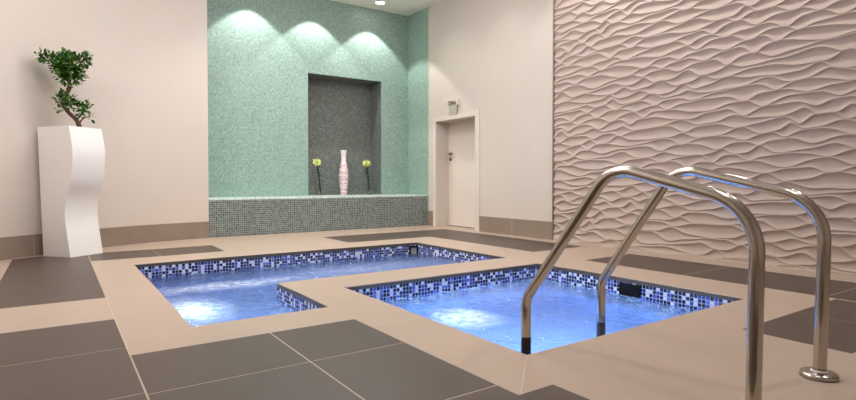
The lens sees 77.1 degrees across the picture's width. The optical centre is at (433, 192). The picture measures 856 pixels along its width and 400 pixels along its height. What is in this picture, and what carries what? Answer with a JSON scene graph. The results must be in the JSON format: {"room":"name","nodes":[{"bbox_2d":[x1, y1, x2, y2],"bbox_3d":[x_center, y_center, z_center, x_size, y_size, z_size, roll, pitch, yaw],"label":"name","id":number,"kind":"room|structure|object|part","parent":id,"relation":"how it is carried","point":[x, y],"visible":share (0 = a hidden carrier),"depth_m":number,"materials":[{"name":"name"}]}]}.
{"room":"indoor spa pool","nodes":[
{"label":"indoor spa pool","id":0,"kind":"room"},
{"bbox_2d":[0,0,208,237],"bbox_3d":[-5.252,-1.517,5.953,0.414,4.690,6.776,0,1,22],"label":"wall","id":1,"kind":"structure","parent":0,"point":[147,82],"depth_m":7.95,"materials":[{"name":"beige paint"}]},
{"bbox_2d":[0,221,208,260],"bbox_3d":[-5.246,0.690,5.995,0.427,0.275,6.776,0,1,22],"label":"baseboard","id":2,"kind":"structure","parent":1,"relation":"attached to","point":[13,247],"depth_m":8.04,"materials":[{"name":"tile"}]},
{"bbox_2d":[207,0,407,196],"bbox_3d":[-2.404,-1.618,10.935,4.470,4.690,0.001,-1,1,-35],"label":"wall","id":3,"kind":"structure","parent":0,"point":[261,54],"depth_m":10.56,"materials":[{"name":"teal tile"}]},
{"bbox_2d":[308,73,379,84],"bbox_3d":[-1.968,-2.425,11.499,1.690,0.001,0.450,-1,1,-35],"label":"niche","id":4,"kind":"object","parent":3,"relation":"in","point":[311,75],"visible":0.8,"depth_m":11.54,"materials":[{"name":"grey tile"}]},
{"bbox_2d":[308,194,380,195],"bbox_3d":[-1.968,0.054,11.550,1.690,0.001,0.450,-1,1,-35],"label":"niche","id":5,"kind":"object","parent":3,"relation":"in","point":[347,194],"visible":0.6,"depth_m":11.87,"materials":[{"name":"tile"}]},
{"bbox_2d":[313,158,321,193],"bbox_3d":[-2.387,-0.327,11.135,0.236,0.779,0.189,-1,1,-35],"label":"flower vase","id":6,"kind":"object","parent":5,"relation":"on","point":[316,162],"visible":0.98,"depth_m":11.13,"materials":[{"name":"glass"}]},
{"bbox_3d":[-2.376,-0.273,11.154,0.115,0.615,0.030,-1,1,-35],"label":"stem","id":7,"kind":"part","parent":6,"relation":"part of","materials":[{"name":"black plant"}]},
{"bbox_2d":[339,150,348,194],"bbox_3d":[-1.915,-0.422,11.473,0.208,0.955,0.208,0,1,-5],"label":"ceramic vase","id":8,"kind":"object","parent":5,"relation":"on","point":[343,170],"visible":1,"depth_m":11.41,"materials":[{"name":"pink ceramic"}]},
{"bbox_2d":[363,160,369,192],"bbox_3d":[-1.457,-0.343,11.799,0.229,0.784,0.187,-1,1,-35],"label":"flower vase","id":9,"kind":"object","parent":5,"relation":"on","point":[366,161],"visible":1,"depth_m":11.79,"materials":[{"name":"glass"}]},
{"bbox_3d":[-1.438,-0.286,11.811,0.105,0.614,0.030,-1,1,-35],"label":"stem","id":10,"kind":"part","parent":9,"relation":"part of","materials":[{"name":"black plant"}]},
{"bbox_2d":[308,77,371,194],"bbox_3d":[-2.097,-1.189,11.709,1.690,2.480,0.001,-1,1,-35],"label":"wall","id":11,"kind":"structure","parent":0,"point":[339,112],"depth_m":11.71,"materials":[{"name":"grey tile"}]},
{"bbox_2d":[371,82,380,193],"bbox_3d":[-1.276,-1.195,12.009,0.001,2.480,0.450,-1,1,-35],"label":"wall","id":12,"kind":"structure","parent":0,"point":[375,88],"depth_m":12.01,"materials":[{"name":"grey tile"}]},
{"bbox_2d":[332,0,441,15],"bbox_3d":[-0.802,-3.849,3.854,11.200,0.060,14.560,-1,1,-35],"label":"ceiling","id":13,"kind":"structure","parent":0,"point":[401,7],"depth_m":11.42,"materials":[{"name":"paint"}]},
{"bbox_2d":[375,1,385,4],"bbox_3d":[-1.110,-3.962,11.227,0.240,0.016,0.240,-1,1,-35],"label":"recessed light","id":14,"kind":"object","parent":13,"relation":"in","point":[376,2],"visible":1,"depth_m":11.20,"materials":[{"name":"white paint"}]},
{"bbox_2d":[0,225,855,399],"bbox_3d":[-0.780,0.894,3.746,15.000,0.043,17.000,-1,1,-35],"label":"floor","id":15,"kind":"structure","parent":0,"point":[87,327],"depth_m":3.31,"materials":[{"name":"beige tile"}]},
{"bbox_2d":[34,47,104,257],"bbox_3d":[-4.695,-0.529,6.908,0.595,2.676,0.582,0,1,17],"label":"potted tree","id":16,"kind":"object","parent":15,"relation":"on","point":[71,158],"visible":1,"depth_m":6.80,"materials":[{"name":"white ceramic"}]},
{"bbox_3d":[-4.678,-0.012,6.962,0.589,1.640,0.457,0,1,17],"label":"planter","id":17,"kind":"part","parent":16,"relation":"part of","materials":[{"name":"white ceramic"}]},
{"bbox_2d":[138,245,494,326],"bbox_3d":[-0.915,1.324,5.962,3.887,0.908,3.212,-1,1,-35],"label":"plunge pool","id":18,"kind":"object","parent":15,"relation":"in","point":[203,293],"visible":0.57,"depth_m":6.32,"materials":[{"name":"blue liquid"}]},
{"bbox_3d":[-0.306,0.935,8.327,0.152,0.210,0.025,-1,1,-35],"label":"skimmer frame","id":19,"kind":"part","parent":18,"relation":"part of","materials":[{"name":"black plastic"}]},
{"bbox_2d":[209,194,426,237],"bbox_3d":[-2.179,0.402,10.655,4.462,0.659,0.776,-1,1,-35],"label":"ledge","id":20,"kind":"object","parent":15,"relation":"on","point":[260,215],"visible":0.83,"depth_m":10.13,"materials":[{"name":"grey tile"}]},
{"bbox_2d":[353,267,733,353],"bbox_3d":[0.866,1.352,4.607,2.469,0.908,2.295,-1,1,-35],"label":"plunge pool","id":21,"kind":"object","parent":15,"relation":"in","point":[487,306],"visible":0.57,"depth_m":4.82,"materials":[{"name":"blue liquid"}]},
{"bbox_2d":[353,267,733,309],"bbox_3d":[0.864,1.352,4.606,2.462,0.908,2.295,-1,1,-35],"label":"tile border","id":22,"kind":"object","parent":21,"relation":"in","point":[502,290],"depth_m":5.16,"materials":[{"name":"blue tile"}]},
{"bbox_2d":[521,165,765,399],"bbox_3d":[0.915,0.848,2.606,0.162,1.958,1.360,-1,1,-35],"label":"handrail","id":23,"kind":"object","parent":15,"relation":"attached to","point":[756,243],"visible":0.94,"depth_m":2.19,"materials":[{"name":"silver metal"}]},
{"bbox_2d":[597,166,839,381],"bbox_3d":[1.524,0.833,3.113,0.162,1.968,1.388,-1,1,-35],"label":"handrail","id":24,"kind":"object","parent":15,"relation":"attached to","point":[819,371],"visible":0.88,"depth_m":2.65,"materials":[{"name":"silver metal"}]},
{"bbox_2d":[408,0,855,275],"bbox_3d":[3.514,-1.532,6.683,0.400,4.690,13.760,-1,1,-35],"label":"wall","id":25,"kind":"structure","parent":0,"point":[761,90],"depth_m":7.21,"materials":[{"name":"paint"}]},
{"bbox_2d":[428,6,428,194],"bbox_3d":[-0.093,-1.960,11.523,0.022,4.030,0.020,-1,1,-35],"label":"trim","id":26,"kind":"structure","parent":25,"relation":"attached to","point":[428,6],"depth_m":11.52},
{"bbox_2d":[446,99,458,114],"bbox_3d":[0.390,-1.710,10.792,0.056,0.300,0.358,-1,1,-35],"label":"exit light","id":27,"kind":"object","parent":25,"relation":"attached to","point":[452,104],"visible":1,"depth_m":10.77,"materials":[{"name":"white paint"}]},
{"bbox_3d":[0.393,-1.668,10.794,0.010,0.215,0.270,-1,1,-35],"label":"hanging panel","id":28,"kind":"part","parent":27,"relation":"part of","materials":[{"name":"white plastic"}]},
{"bbox_2d":[433,110,479,230],"bbox_3d":[0.585,-0.417,10.887,0.387,2.290,1.520,-1,1,-35],"label":"door","id":29,"kind":"structure","parent":25,"relation":"in","point":[464,136],"depth_m":11.08,"materials":[{"name":"white paint"}]},
{"bbox_2d":[427,210,551,239],"bbox_3d":[0.899,0.583,10.148,0.016,0.320,3.595,-1,1,-35],"label":"baseboard","id":30,"kind":"structure","parent":25,"relation":"attached to","point":[507,226],"depth_m":9.39,"materials":[{"name":"tile"}]},
{"bbox_2d":[552,0,554,239],"bbox_3d":[1.942,-1.571,8.621,0.050,4.690,0.030,-1,1,-35],"label":"trim","id":31,"kind":"structure","parent":25,"relation":"attached to","point":[553,99],"depth_m":8.62,"materials":[{"name":"beige paint"}]}
]}

